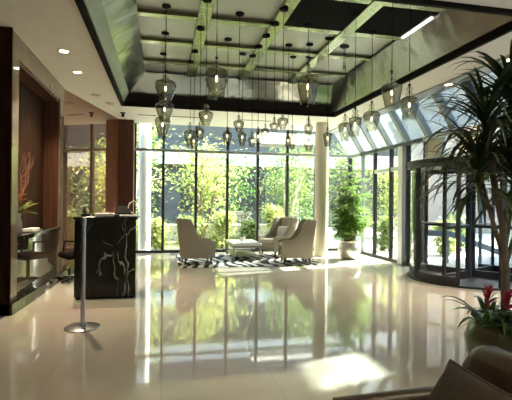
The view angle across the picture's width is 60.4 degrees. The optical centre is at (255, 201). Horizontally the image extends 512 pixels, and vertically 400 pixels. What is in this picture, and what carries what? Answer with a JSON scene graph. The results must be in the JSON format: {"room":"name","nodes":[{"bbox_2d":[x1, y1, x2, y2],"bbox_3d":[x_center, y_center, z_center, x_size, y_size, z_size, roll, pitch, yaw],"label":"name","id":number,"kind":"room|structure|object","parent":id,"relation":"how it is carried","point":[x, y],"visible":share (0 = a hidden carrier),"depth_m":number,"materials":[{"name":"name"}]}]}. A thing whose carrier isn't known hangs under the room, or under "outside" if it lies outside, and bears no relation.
{"room":"lobby","nodes":[
{"label":"lobby","id":0,"kind":"room"},
{"bbox_2d":[0,26,12,315],"bbox_3d":[-3.765,-0.387,5.356,1.440,3.598,0.040,1,0,-12],"label":"wall","id":1,"kind":"structure","parent":0,"point":[6,33],"depth_m":5.47,"materials":[{"name":"brown wood"}]},
{"bbox_2d":[0,30,68,315],"bbox_3d":[-3.554,-0.385,6.944,0.570,3.598,3.060,1,0,-12],"label":"display niche","id":2,"kind":"object","parent":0,"point":[38,97],"visible":0.85,"depth_m":7.19,"materials":[{"name":"brown wood"}]},
{"bbox_2d":[17,153,36,234],"bbox_3d":[-3.335,-0.158,6.220,0.544,1.229,0.721,1,0,-44],"label":"flower arrangement","id":3,"kind":"object","parent":2,"relation":"on","point":[23,207],"visible":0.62,"depth_m":6.23,"materials":[{"name":"plant"}]},
{"bbox_2d":[17,226,60,240],"bbox_3d":[-3.586,0.484,6.955,0.430,0.060,2.390,1,0,-12],"label":"shelf","id":4,"kind":"object","parent":2,"relation":"attached to","point":[46,230],"depth_m":6.94,"materials":[{"name":"black stone"}]},
{"bbox_2d":[63,89,118,266],"bbox_3d":[-3.893,-0.388,9.991,0.483,3.598,3.238,1,0,3],"label":"wall","id":5,"kind":"structure","parent":0,"point":[91,134],"depth_m":9.62,"materials":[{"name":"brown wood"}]},
{"bbox_2d":[118,119,134,214],"bbox_3d":[-3.493,-0.384,11.863,0.375,3.598,0.460,1,0,-12],"label":"wall pillar","id":6,"kind":"structure","parent":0,"point":[126,126],"depth_m":11.64,"materials":[{"name":"wood"}]},
{"bbox_2d":[134,123,164,252],"bbox_3d":[-2.962,-0.375,12.231,0.815,3.590,0.180,1,0,-12],"label":"window","id":7,"kind":"structure","parent":6,"relation":"attached to","point":[136,149],"depth_m":12.26,"materials":[{"name":"brown metal"}]},
{"bbox_2d":[100,0,332,104],"bbox_3d":[0.145,-2.535,7.354,4.824,0.327,6.020,1,0,-12],"label":"panel","id":8,"kind":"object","parent":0,"point":[146,84],"depth_m":9.54,"materials":[{"name":"silver metal"}]},
{"bbox_2d":[83,0,128,100],"bbox_3d":[-2.268,-2.318,6.875,0.128,0.210,6.000,1,0,-12],"label":"trim","id":9,"kind":"structure","parent":8,"relation":"attached to","point":[94,8],"depth_m":6.29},
{"bbox_2d":[183,61,196,146],"bbox_3d":[-1.243,-1.850,8.339,0.250,1.615,0.250,1,0,-12],"label":"pendant lamp","id":10,"kind":"object","parent":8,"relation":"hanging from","point":[189,62],"visible":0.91,"depth_m":8.34,"materials":[{"name":"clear glass"}]},
{"bbox_2d":[195,27,204,138],"bbox_3d":[-0.852,-1.806,6.726,0.152,1.695,0.152,1,0,15],"label":"pendant lamp","id":11,"kind":"object","parent":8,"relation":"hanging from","point":[198,28],"visible":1,"depth_m":6.72,"materials":[{"name":"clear glass"}]},
{"bbox_2d":[199,0,212,125],"bbox_3d":[-0.649,-1.824,5.767,0.195,1.655,0.195,1,0,7],"label":"pendant lamp","id":12,"kind":"object","parent":8,"relation":"hanging from","point":[204,1],"visible":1,"depth_m":5.76,"materials":[{"name":"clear glass"}]},
{"bbox_2d":[205,0,227,98],"bbox_3d":[-0.489,-1.972,5.504,0.288,1.355,0.288,1,0,-12],"label":"pendant lamp","id":13,"kind":"object","parent":8,"relation":"hanging from","point":[216,57],"visible":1,"depth_m":5.47,"materials":[{"name":"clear glass"}]},
{"bbox_2d":[123,93,331,112],"bbox_3d":[-0.507,-2.302,10.237,4.964,0.207,0.089,1,0,-12],"label":"trim","id":14,"kind":"structure","parent":8,"relation":"attached to","point":[131,97],"depth_m":10.20,"materials":[{"name":"brown metal"}]},
{"bbox_2d":[0,250,511,399],"bbox_3d":[0.273,1.513,4.200,8.900,0.120,17.100,1,0,-12],"label":"floor","id":15,"kind":"structure","parent":0,"point":[337,327],"depth_m":4.74,"materials":[{"name":"beige tile"}]},
{"bbox_2d":[58,241,73,283],"bbox_3d":[-3.200,0.908,7.856,0.584,1.020,0.605,1,0,-42],"label":"office chair","id":16,"kind":"object","parent":15,"relation":"on","point":[69,255],"visible":0.28,"depth_m":7.71,"materials":[{"name":"leather"}]},
{"bbox_2d":[64,218,100,332],"bbox_3d":[-1.965,0.808,5.003,0.390,1.245,0.390,1,0,-12],"label":"stanchion","id":17,"kind":"object","parent":15,"relation":"on","point":[82,326],"visible":1,"depth_m":4.98,"materials":[{"name":"metal"}]},
{"bbox_2d":[73,215,139,299],"bbox_3d":[-2.277,0.822,6.767,0.900,1.210,0.660,1,0,-12],"label":"reception desk","id":18,"kind":"object","parent":15,"relation":"on","point":[111,241],"visible":0.95,"depth_m":6.47,"materials":[{"name":"black stone"}]},
{"bbox_2d":[73,215,139,219],"bbox_3d":[-2.271,0.237,6.767,0.900,0.040,0.660,1,0,-12],"label":"countertop","id":19,"kind":"structure","parent":18,"relation":"on","point":[93,216],"depth_m":6.48,"materials":[{"name":"black stone"}]},
{"bbox_2d":[114,206,131,215],"bbox_3d":[-2.074,0.140,6.809,0.300,0.159,0.220,1,0,-12],"label":"terminal","id":20,"kind":"object","parent":18,"relation":"on","point":[121,210],"visible":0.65,"depth_m":6.82,"materials":[{"name":"black plastic"}]},
{"bbox_2d":[164,126,197,252],"bbox_3d":[-2.136,-0.366,12.406,0.945,3.590,0.180,1,0,-12],"label":"window","id":21,"kind":"structure","parent":15,"relation":"on","point":[196,140],"depth_m":12.46,"materials":[{"name":"brown metal"}]},
{"bbox_2d":[196,127,228,251],"bbox_3d":[-1.250,-0.357,12.593,0.935,3.590,0.180,1,0,-12],"label":"window","id":22,"kind":"structure","parent":15,"relation":"on","point":[227,139],"depth_m":12.64,"materials":[{"name":"brown metal"}]},
{"bbox_2d":[228,128,259,251],"bbox_3d":[-0.375,-0.349,12.778,0.925,3.590,0.180,1,0,-12],"label":"window","id":23,"kind":"structure","parent":15,"relation":"on","point":[256,153],"depth_m":12.83,"materials":[{"name":"brown metal"}]},
{"bbox_2d":[176,254,322,267],"bbox_3d":[-0.281,1.440,10.931,3.300,0.013,2.240,1,0,-12],"label":"rug","id":24,"kind":"object","parent":15,"relation":"on","point":[223,260],"visible":0.71,"depth_m":10.49,"materials":[{"name":"fabric"}]},
{"bbox_2d":[176,219,215,264],"bbox_3d":[-1.404,0.913,10.231,0.858,1.024,0.730,1,0,-16],"label":"wingback chair","id":25,"kind":"object","parent":24,"relation":"on","point":[191,245],"visible":1,"depth_m":9.87,"materials":[{"name":"beige fabric"}]},
{"bbox_2d":[226,239,261,260],"bbox_3d":[-0.342,1.222,11.327,0.720,0.420,1.240,1,0,-12],"label":"coffee table","id":26,"kind":"object","parent":24,"relation":"on","point":[234,243],"visible":1,"depth_m":10.96,"materials":[{"name":"white stone"}]},
{"bbox_2d":[227,250,258,256],"bbox_3d":[-0.343,1.322,11.327,0.660,0.020,1.180,1,0,-12],"label":"shelf","id":27,"kind":"object","parent":26,"relation":"attached to","point":[238,253],"depth_m":11.20,"materials":[{"name":"white metal"}]},
{"bbox_2d":[235,211,252,241],"bbox_3d":[-0.303,0.618,11.276,0.457,0.787,0.489,1,0,-12],"label":"potted orchid","id":28,"kind":"object","parent":26,"relation":"on","point":[240,214],"visible":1,"depth_m":11.25,"materials":[{"name":"plant"}]},
{"bbox_2d":[258,217,297,256],"bbox_3d":[0.601,0.933,11.845,0.858,1.024,0.730,1,0,-37],"label":"wingback chair","id":29,"kind":"object","parent":24,"relation":"on","point":[282,227],"visible":0.66,"depth_m":11.76,"materials":[{"name":"beige fabric"}]},
{"bbox_2d":[276,226,286,235],"bbox_3d":[0.739,0.822,11.947,0.140,0.340,0.440,18,-11,-36],"label":"pillow","id":30,"kind":"object","parent":29,"relation":"on","point":[281,229],"depth_m":11.92,"materials":[{"name":"fabric"}]},
{"bbox_2d":[278,219,316,263],"bbox_3d":[0.975,0.937,10.476,0.858,1.024,0.730,1,0,-4],"label":"wingback chair","id":31,"kind":"object","parent":24,"relation":"on","point":[300,244],"visible":1,"depth_m":10.13,"materials":[{"name":"beige fabric"}]},
{"bbox_2d":[258,130,288,251],"bbox_3d":[0.501,-0.340,12.963,0.935,3.590,0.180,1,0,-12],"label":"window","id":32,"kind":"structure","parent":15,"relation":"on","point":[287,143],"depth_m":13.01,"materials":[{"name":"brown metal"}]},
{"bbox_2d":[288,139,314,250],"bbox_3d":[1.381,-0.331,13.149,0.935,3.590,0.180,1,0,-12],"label":"window","id":33,"kind":"structure","parent":15,"relation":"on","point":[289,154],"depth_m":13.23,"materials":[{"name":"brown metal"}]},
{"bbox_2d":[314,122,328,256],"bbox_3d":[1.776,-0.331,11.924,0.360,3.598,0.360,1,0,-12],"label":"round column","id":34,"kind":"structure","parent":15,"relation":"on","point":[321,150],"depth_m":11.77,"materials":[{"name":"beige paint"}]},
{"bbox_2d":[328,132,351,250],"bbox_3d":[2.364,-0.339,13.357,1.143,3.626,0.180,1,0,-12],"label":"window","id":35,"kind":"structure","parent":15,"relation":"on","point":[342,143],"depth_m":13.41,"materials":[{"name":"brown metal"}]},
{"bbox_2d":[325,163,372,259],"bbox_3d":[2.408,0.245,11.318,1.251,2.458,1.317,1,0,-12],"label":"potted palm","id":36,"kind":"object","parent":15,"relation":"on","point":[349,248],"visible":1,"depth_m":11.19,"materials":[{"name":"green plant"}]},
{"bbox_2d":[338,240,360,259],"bbox_3d":[2.409,1.239,11.367,0.580,0.470,0.580,1,0,-12],"label":"planter","id":37,"kind":"object","parent":15,"relation":"on","point":[347,249],"depth_m":11.15,"materials":[{"name":"white ceramic"}]},
{"bbox_2d":[347,153,364,253],"bbox_3d":[2.955,0.035,13.028,0.150,2.890,0.930,1,0,-12],"label":"window","id":38,"kind":"structure","parent":15,"relation":"on","point":[362,239],"depth_m":12.58,"materials":[{"name":"grey metal"}]},
{"bbox_2d":[360,150,377,256],"bbox_3d":[3.124,0.036,12.225,0.150,2.890,0.770,1,0,-12],"label":"window","id":39,"kind":"structure","parent":15,"relation":"on","point":[375,155],"depth_m":11.86,"materials":[{"name":"brown metal"}]},
{"bbox_2d":[372,146,393,260],"bbox_3d":[3.290,0.038,11.443,0.150,2.890,0.890,1,0,-12],"label":"window","id":40,"kind":"structure","parent":15,"relation":"on","point":[382,149],"depth_m":11.02,"materials":[{"name":"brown metal"}]},
{"bbox_2d":[388,142,410,265],"bbox_3d":[3.474,0.040,10.643,0.200,2.890,0.810,1,0,-12],"label":"window","id":41,"kind":"structure","parent":15,"relation":"on","point":[394,146],"depth_m":10.36,"materials":[{"name":"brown metal"}]},
{"bbox_2d":[332,345,511,399],"bbox_3d":[1.067,1.101,1.424,0.901,0.720,2.140,1,0,-12],"label":"leather sofa","id":42,"kind":"object","parent":15,"relation":"on","point":[493,364],"visible":0.74,"depth_m":2.23,"materials":[{"name":"brown leather"}]},
{"bbox_2d":[428,359,511,399],"bbox_3d":[0.970,0.995,1.991,0.263,0.354,0.591,1,0,-13],"label":"throw pillow","id":43,"kind":"object","parent":42,"relation":"on","point":[456,382],"visible":1,"depth_m":2.06,"materials":[{"name":"brown fabric"}]},
{"bbox_2d":[405,125,481,265],"bbox_3d":[3.841,0.043,8.835,0.150,2.890,2.940,1,0,-12],"label":"window","id":44,"kind":"structure","parent":15,"relation":"on","point":[415,141],"depth_m":9.56,"materials":[{"name":"brown metal"}]},
{"bbox_2d":[407,102,432,136],"bbox_3d":[3.432,-1.761,9.744,0.608,0.845,0.865,1,0,-12],"label":"window","id":45,"kind":"structure","parent":44,"relation":"attached to","point":[424,126],"depth_m":9.33,"materials":[{"name":"glass"}]},
{"bbox_2d":[425,139,439,157],"bbox_3d":[3.766,-1.132,9.318,0.080,0.360,0.560,1,0,-12],"label":"window","id":46,"kind":"structure","parent":44,"relation":"attached to","point":[430,145],"depth_m":9.35,"materials":[{"name":"glass"}]},
{"bbox_2d":[431,93,459,129],"bbox_3d":[3.607,-1.759,8.912,0.608,0.845,0.865,1,0,-12],"label":"window","id":47,"kind":"structure","parent":44,"relation":"attached to","point":[450,115],"depth_m":8.50,"materials":[{"name":"clear glass"}]},
{"bbox_2d":[407,156,511,290],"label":"door","id":48,"kind":"structure","parent":15,"relation":"on","point":[469,277],"depth_m":8.40,"materials":[{"name":"brown metal"}]},
{"bbox_2d":[464,309,511,353],"bbox_3d":[2.121,1.216,3.640,0.730,0.510,0.730,1,0,-12],"label":"planter","id":49,"kind":"object","parent":15,"relation":"on","point":[482,336],"visible":0.39,"depth_m":3.50,"materials":[{"name":"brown ceramic"}]},
{"bbox_2d":[401,39,511,324],"bbox_3d":[1.995,-0.143,3.560,1.602,2.349,1.325,1,0,-2],"label":"dracaena","id":50,"kind":"object","parent":49,"relation":"in","point":[484,146],"visible":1,"depth_m":3.50,"materials":[{"name":"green plant"}]},
{"bbox_2d":[443,285,511,327],"bbox_3d":[1.887,0.870,3.514,0.717,0.422,0.787,1,0,-12],"label":"bromeliad","id":51,"kind":"object","parent":49,"relation":"in","point":[493,307],"visible":0.8,"depth_m":3.52,"materials":[{"name":"green plant"}]},
{"bbox_2d":[476,285,499,309],"bbox_3d":[1.853,0.838,3.537,0.176,0.360,0.155,1,0,35],"label":"flower","id":52,"kind":"object","parent":51,"relation":"on","point":[487,294],"depth_m":3.52,"materials":[{"name":"plant"}]},
{"bbox_2d":[455,289,511,335],"bbox_3d":[1.949,0.881,3.389,0.619,0.403,0.731,1,0,-12],"label":"bromeliad","id":53,"kind":"object","parent":49,"relation":"in","point":[505,323],"visible":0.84,"depth_m":3.43,"materials":[{"name":"green plant"}]},
{"bbox_2d":[495,289,511,321],"bbox_3d":[1.959,0.849,3.447,0.176,0.341,0.155,1,0,35],"label":"flower","id":54,"kind":"object","parent":53,"relation":"on","point":[508,294],"depth_m":3.43,"materials":[{"name":"plant"}]},
{"bbox_2d":[481,311,511,341],"bbox_3d":[2.089,0.861,3.330,0.679,0.461,0.654,1,0,-12],"label":"bromeliad","id":55,"kind":"object","parent":49,"relation":"in","point":[493,313],"visible":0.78,"depth_m":3.38,"materials":[{"name":"green plant"}]},
{"bbox_2d":[499,121,511,290],"bbox_3d":[4.243,0.047,6.932,0.150,2.890,1.010,1,0,-12],"label":"window","id":56,"kind":"structure","parent":15,"relation":"on","point":[504,187],"depth_m":7.38,"materials":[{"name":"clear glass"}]},
{"bbox_2d":[0,0,511,130],"bbox_3d":[0.080,-2.209,4.152,8.430,0.120,17.100,1,0,-12],"label":"ceiling","id":57,"kind":"structure","parent":0,"point":[46,27],"depth_m":7.08,"materials":[{"name":"beige paint"}]},
{"bbox_2d":[346,128,364,152],"bbox_3d":[2.754,-1.768,12.948,0.608,0.845,0.915,1,0,-12],"label":"window","id":58,"kind":"structure","parent":57,"relation":"attached to","point":[357,143],"depth_m":12.51,"materials":[{"name":"glass"}]},
{"bbox_2d":[358,123,378,149],"bbox_3d":[2.930,-1.766,12.117,0.608,0.845,0.815,1,0,-12],"label":"window","id":59,"kind":"structure","parent":57,"relation":"attached to","point":[368,136],"depth_m":11.73,"materials":[{"name":"clear glass"}]},
{"bbox_2d":[373,117,393,146],"bbox_3d":[3.095,-1.764,11.334,0.608,0.845,0.815,1,0,-12],"label":"window","id":60,"kind":"structure","parent":57,"relation":"attached to","point":[382,130],"depth_m":10.95,"materials":[{"name":"glass"}]},
{"bbox_2d":[388,110,411,142],"bbox_3d":[3.261,-1.762,10.551,0.608,0.845,0.815,1,0,-12],"label":"window","id":61,"kind":"structure","parent":57,"relation":"attached to","point":[394,116],"depth_m":10.16,"materials":[{"name":"glass"}]},
{"bbox_2d":[329,54,509,132],"bbox_3d":[4.066,-2.091,4.994,0.320,0.034,17.100,1,0,-12],"label":"trim","id":62,"kind":"structure","parent":57,"relation":"attached to","point":[426,93],"depth_m":8.61,"materials":[{"name":"paint"}]},
{"bbox_2d":[460,81,489,122],"bbox_3d":[3.783,-1.757,8.081,0.608,0.845,0.865,1,0,-12],"label":"window","id":63,"kind":"structure","parent":57,"relation":"attached to","point":[470,87],"depth_m":7.64,"materials":[{"name":"clear glass"}]},
{"bbox_2d":[136,0,396,83],"bbox_3d":[0.187,-2.768,7.393,5.370,0.100,6.100,1,0,-12],"label":"ceiling","id":64,"kind":"structure","parent":0,"point":[265,10],"depth_m":7.45,"materials":[{"name":"grey paint"}]},
{"bbox_2d":[155,52,170,138],"bbox_3d":[-1.716,-1.957,8.117,0.290,1.560,0.290,1,0,-12],"label":"pendant lamp","id":65,"kind":"object","parent":64,"relation":"hanging from","point":[163,54],"visible":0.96,"depth_m":8.10,"materials":[{"name":"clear glass"}]},
{"bbox_2d":[155,31,173,121],"bbox_3d":[-1.474,-2.015,7.115,0.300,1.440,0.300,1,0,-12],"label":"pendant lamp","id":66,"kind":"object","parent":64,"relation":"hanging from","point":[165,33],"visible":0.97,"depth_m":7.10,"materials":[{"name":"clear glass"}]},
{"bbox_2d":[155,3,176,103],"bbox_3d":[-1.252,-2.053,6.119,0.300,1.360,0.300,1,0,-12],"label":"pendant lamp","id":67,"kind":"object","parent":64,"relation":"hanging from","point":[166,6],"visible":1,"depth_m":6.11,"materials":[{"name":"clear glass"}]},
{"bbox_2d":[222,38,231,144],"bbox_3d":[-0.474,-1.840,7.357,0.167,1.770,0.167,1,0,20],"label":"pendant lamp","id":68,"kind":"object","parent":64,"relation":"hanging from","point":[226,39],"visible":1,"depth_m":7.35,"materials":[{"name":"clear glass"}]},
{"bbox_2d":[233,12,243,131],"bbox_3d":[-0.241,-1.867,6.354,0.157,1.710,0.157,1,0,7],"label":"pendant lamp","id":69,"kind":"object","parent":64,"relation":"hanging from","point":[237,13],"visible":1,"depth_m":6.35,"materials":[{"name":"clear glass"}]},
{"bbox_2d":[237,52,246,145],"bbox_3d":[-0.248,-1.873,8.079,0.183,1.700,0.183,1,0,20],"label":"pendant lamp","id":70,"kind":"object","parent":64,"relation":"hanging from","point":[242,53],"visible":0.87,"depth_m":8.07,"materials":[{"name":"clear glass"}]},
{"bbox_2d":[261,34,269,139],"bbox_3d":[0.156,-1.811,6.989,0.141,1.665,0.141,1,0,20],"label":"pendant lamp","id":71,"kind":"object","parent":64,"relation":"hanging from","point":[266,36],"visible":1,"depth_m":6.98,"materials":[{"name":"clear glass"}]},
{"bbox_2d":[269,22,278,131],"bbox_3d":[0.277,-1.840,6.514,0.147,1.605,0.147,1,0,7],"label":"pendant lamp","id":72,"kind":"object","parent":64,"relation":"hanging from","point":[275,24],"visible":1,"depth_m":6.51,"materials":[{"name":"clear glass"}]},
{"bbox_2d":[277,7,287,129],"bbox_3d":[0.372,-1.814,6.013,0.149,1.655,0.149,1,0,7],"label":"pendant lamp","id":73,"kind":"object","parent":64,"relation":"hanging from","point":[282,9],"visible":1,"depth_m":6.01,"materials":[{"name":"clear glass"}]},
{"bbox_2d":[187,0,386,83],"bbox_3d":[0.193,-2.696,7.292,2.410,0.105,4.700,1,0,-12],"label":"trim","id":74,"kind":"structure","parent":64,"relation":"attached to","point":[205,10],"depth_m":7.00,"materials":[{"name":"green metal"}]},
{"bbox_2d":[284,43,291,146],"bbox_3d":[0.559,-1.829,7.596,0.138,1.770,0.138,1,0,15],"label":"pendant lamp","id":75,"kind":"object","parent":64,"relation":"hanging from","point":[288,44],"visible":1,"depth_m":7.59,"materials":[{"name":"clear glass"}]},
{"bbox_2d":[136,0,444,76],"bbox_3d":[0.218,-2.705,7.246,4.170,0.085,3.440,1,0,-12],"label":"trim","id":76,"kind":"structure","parent":64,"relation":"attached to","point":[140,12],"depth_m":7.39,"materials":[{"name":"green metal"}]},
{"bbox_2d":[297,23,318,105],"bbox_3d":[0.780,-2.057,6.610,0.330,1.210,0.330,1,0,-12],"label":"pendant lamp","id":77,"kind":"object","parent":64,"relation":"hanging from","point":[307,25],"visible":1,"depth_m":6.59,"materials":[{"name":"clear glass"}]},
{"bbox_2d":[303,43,313,151],"bbox_3d":[0.914,-1.786,7.559,0.189,1.850,0.189,1,0,7],"label":"pendant lamp","id":78,"kind":"object","parent":64,"relation":"hanging from","point":[307,44],"visible":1,"depth_m":7.55,"materials":[{"name":"clear glass"}]},
{"bbox_2d":[284,0,368,30],"bbox_3d":[0.964,-2.700,6.279,0.940,0.080,0.960,1,0,-12],"label":"ceiling panel","id":79,"kind":"object","parent":64,"relation":"attached to","point":[334,15],"depth_m":6.22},
{"bbox_2d":[338,45,351,141],"bbox_3d":[1.552,-1.880,7.642,0.244,1.650,0.244,1,0,-12],"label":"pendant lamp","id":80,"kind":"object","parent":64,"relation":"hanging from","point":[348,45],"visible":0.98,"depth_m":7.64,"materials":[{"name":"clear glass"}]},
{"bbox_2d":[349,13,361,136],"bbox_3d":[1.415,-1.791,6.254,0.183,1.730,0.183,1,0,19],"label":"pendant lamp","id":81,"kind":"object","parent":64,"relation":"hanging from","point":[355,15],"visible":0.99,"depth_m":6.25,"materials":[{"name":"clear glass"}]},
{"bbox_2d":[363,30,380,131],"bbox_3d":[1.809,-1.872,6.859,0.266,1.560,0.266,1,0,-12],"label":"pendant lamp","id":82,"kind":"object","parent":64,"relation":"hanging from","point":[372,32],"visible":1,"depth_m":6.85,"materials":[{"name":"clear glass"}]},
{"bbox_2d":[381,3,402,108],"bbox_3d":[1.657,-1.886,5.354,0.256,1.485,0.256,1,0,-12],"label":"pendant lamp","id":83,"kind":"object","parent":64,"relation":"hanging from","point":[391,84],"visible":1,"depth_m":5.35,"materials":[{"name":"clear glass"}]},
{"bbox_2d":[355,6,438,36],"bbox_3d":[2.038,-2.690,6.506,0.875,0.080,0.960,1,0,-12],"label":"ceiling panel","id":84,"kind":"object","parent":64,"relation":"attached to","point":[381,21],"depth_m":6.43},
{"bbox_2d":[399,5,418,119],"bbox_3d":[2.031,-1.895,5.812,0.250,1.610,0.250,1,0,-12],"label":"pendant lamp","id":85,"kind":"object","parent":64,"relation":"hanging from","point":[409,84],"visible":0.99,"depth_m":5.80,"materials":[{"name":"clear glass"}]},
{"bbox_2d":[332,9,511,112],"bbox_3d":[2.354,-2.419,7.821,0.306,0.515,6.020,1,0,-12],"label":"panel","id":86,"kind":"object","parent":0,"point":[449,30],"depth_m":6.96,"materials":[{"name":"silver metal"}]},
{"bbox_2d":[74,0,511,116],"bbox_3d":[0.096,-2.157,7.375,5.064,0.105,6.040,1,0,-12],"label":"trim","id":87,"kind":"structure","parent":86,"relation":"attached to","point":[506,28],"depth_m":6.45,"materials":[{"name":"black paint"}]},
{"bbox_2d":[399,14,435,38],"bbox_3d":[2.415,-2.626,6.617,0.090,0.060,0.840,1,0,-12],"label":"strip light","id":88,"kind":"object","parent":86,"relation":"attached to","point":[430,17],"visible":1,"depth_m":6.53,"materials":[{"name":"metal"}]},
{"label":"outside","id":89,"kind":"structure","parent":0,"visible":0},
{"bbox_2d":[252,132,314,148],"bbox_3d":[1.000,-1.954,13.979,2.500,0.588,1.052,1,0,-12],"label":"awning","id":90,"kind":"object","parent":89,"point":[274,139],"visible":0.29,"depth_m":13.70,"materials":[{"name":"white fabric"}]},
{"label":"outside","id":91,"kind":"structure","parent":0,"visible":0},
{"bbox_2d":[152,240,258,247],"bbox_3d":[-9.563,1.484,24.863,19.600,0.140,27.400,1,0,-12],"label":"garden","id":92,"kind":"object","parent":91,"point":[171,243],"depth_m":15.28,"materials":[{"name":"plant"}]},
{"bbox_2d":[136,128,173,216],"bbox_3d":[-5.882,-0.974,20.840,4.133,4.881,3.996,1,0,-12],"label":"tree","id":93,"kind":"object","parent":92,"relation":"on","point":[153,146],"visible":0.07,"depth_m":20.79,"materials":[{"name":"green plant"}]},
{"bbox_2d":[150,214,172,249],"bbox_3d":[-3.201,0.941,13.653,1.236,1.168,1.119,1,0,-12],"label":"shrub","id":94,"kind":"object","parent":92,"relation":"on","point":[155,224],"visible":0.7,"depth_m":13.52,"materials":[{"name":"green plant"}]},
{"bbox_2d":[136,124,188,213],"bbox_3d":[-4.378,-1.219,15.875,4.368,5.412,4.145,1,0,-38],"label":"tree","id":95,"kind":"object","parent":92,"relation":"on","point":[137,172],"visible":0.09,"depth_m":16.43,"materials":[{"name":"green plant"}]},
{"bbox_2d":[172,213,208,244],"bbox_3d":[-2.016,0.911,13.750,1.228,1.218,1.307,1,0,-12],"label":"shrub","id":96,"kind":"object","parent":92,"relation":"on","point":[189,217],"visible":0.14,"depth_m":13.62,"materials":[{"name":"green plant"}]},
{"bbox_2d":[155,134,262,237],"bbox_3d":[-1.666,-0.463,16.047,3.861,3.950,3.272,1,0,-37],"label":"tree","id":97,"kind":"object","parent":92,"relation":"on","point":[200,188],"visible":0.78,"depth_m":15.85,"materials":[{"name":"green plant"}]},
{"bbox_2d":[151,224,270,239],"bbox_3d":[-4.001,1.165,16.941,11.200,0.610,0.400,1,0,-12],"label":"wall","id":98,"kind":"structure","parent":92,"relation":"on","point":[170,233],"depth_m":17.20,"materials":[{"name":"stone"}]},
{"bbox_2d":[205,211,237,248],"bbox_3d":[-1.138,0.874,13.908,1.231,1.318,1.308,1,0,-12],"label":"shrub","id":99,"kind":"object","parent":92,"relation":"on","point":[220,240],"visible":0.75,"depth_m":13.80,"materials":[{"name":"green plant"}]},
{"bbox_2d":[191,148,273,223],"bbox_3d":[-1.141,-0.505,19.806,3.863,4.030,3.984,1,0,-12],"label":"tree","id":100,"kind":"object","parent":92,"relation":"on","point":[233,178],"visible":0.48,"depth_m":19.88,"materials":[{"name":"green plant"}]},
{"bbox_2d":[136,109,401,226],"bbox_3d":[-3.224,-4.052,25.118,28.000,11.060,1.500,1,0,-12],"label":"building","id":101,"kind":"structure","parent":92,"relation":"on","point":[171,212],"depth_m":25.32,"materials":[{"name":"white paint"}]},
{"bbox_2d":[248,131,339,225],"bbox_3d":[1.400,-0.494,16.559,3.335,4.064,4.162,1,0,-12],"label":"tree","id":102,"kind":"object","parent":92,"relation":"on","point":[298,183],"visible":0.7,"depth_m":16.39,"materials":[{"name":"green plant"}]},
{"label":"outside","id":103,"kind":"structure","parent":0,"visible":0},
{"bbox_2d":[328,227,511,267],"bbox_3d":[9.457,1.640,17.078,14.400,0.130,50.500,1,0,-12],"label":"paving","id":104,"kind":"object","parent":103,"point":[433,259],"depth_m":13.50,"materials":[{"name":"concrete"}]},
{"bbox_2d":[253,147,313,219],"bbox_3d":[1.687,-0.962,22.618,3.563,5.010,3.647,1,0,12],"label":"tree","id":105,"kind":"object","parent":104,"relation":"on","point":[276,158],"visible":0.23,"depth_m":22.49,"materials":[{"name":"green plant"}]},
{"bbox_2d":[290,135,388,233],"bbox_3d":[3.650,-0.597,18.107,4.356,4.322,3.234,1,0,-8],"label":"tree","id":106,"kind":"object","parent":104,"relation":"on","point":[341,161],"visible":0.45,"depth_m":17.93,"materials":[{"name":"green plant"}]},
{"bbox_2d":[371,216,396,250],"bbox_3d":[4.041,1.024,13.687,0.895,1.187,0.851,1,0,23],"label":"shrub","id":107,"kind":"object","parent":104,"relation":"on","point":[382,240],"visible":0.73,"depth_m":13.56,"materials":[{"name":"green plant"}]},
{"bbox_2d":[357,163,428,228],"bbox_3d":[5.787,-0.041,18.485,2.794,3.248,3.365,1,0,-12],"label":"tree","id":108,"kind":"object","parent":104,"relation":"on","point":[383,199],"visible":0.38,"depth_m":18.38,"materials":[{"name":"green plant"}]},
{"bbox_2d":[429,217,463,255],"bbox_3d":[5.464,0.991,12.667,0.941,1.243,0.921,1,0,21],"label":"shrub","id":109,"kind":"object","parent":104,"relation":"on","point":[452,242],"visible":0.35,"depth_m":12.61,"materials":[{"name":"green plant"}]},
{"bbox_2d":[401,72,508,233],"bbox_3d":[17.238,-2.863,23.517,20.600,9.030,0.700,1,0,-12],"label":"building","id":110,"kind":"structure","parent":104,"relation":"on","point":[409,121],"depth_m":21.53,"materials":[{"name":"white paint"}]},
{"bbox_2d":[447,212,476,249],"bbox_3d":[6.497,0.954,14.028,1.119,1.289,1.116,1,0,-12],"label":"shrub","id":111,"kind":"object","parent":104,"relation":"on","point":[463,230],"visible":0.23,"depth_m":13.90,"materials":[{"name":"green plant"}]},
{"bbox_2d":[428,230,498,262],"bbox_3d":[5.116,1.121,10.976,2.434,0.820,0.108,1,0,1],"label":"ramp railing","id":112,"kind":"object","parent":104,"relation":"on","point":[451,234],"visible":0.36,"depth_m":10.93,"materials":[{"name":"grey metal"}]},
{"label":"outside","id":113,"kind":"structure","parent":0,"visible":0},
{"bbox_2d":[150,246,335,249],"bbox_3d":[-1.265,1.542,13.406,8.100,0.150,1.450,1,0,-12],"label":"path","id":114,"kind":"structure","parent":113,"point":[328,246],"depth_m":13.87,"materials":[{"name":"concrete"}]},
{"bbox_2d":[138,123,150,249],"bbox_3d":[-3.201,-0.652,12.660,0.340,4.260,0.340,1,0,-12],"label":"round column","id":115,"kind":"structure","parent":114,"relation":"on","point":[144,195],"depth_m":12.51,"materials":[{"name":"white paint"}]},
{"bbox_2d":[233,218,259,239],"bbox_3d":[-0.303,0.954,14.256,1.001,1.126,0.995,1,0,-12],"label":"shrub","id":116,"kind":"object","parent":114,"relation":"on","point":[249,227],"visible":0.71,"depth_m":14.09,"materials":[{"name":"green plant"}]},
{"bbox_2d":[261,204,284,234],"bbox_3d":[0.633,0.781,14.417,1.312,1.493,1.500,1,0,-12],"label":"shrub","id":117,"kind":"object","parent":114,"relation":"on","point":[276,211],"visible":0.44,"depth_m":14.31,"materials":[{"name":"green plant"}]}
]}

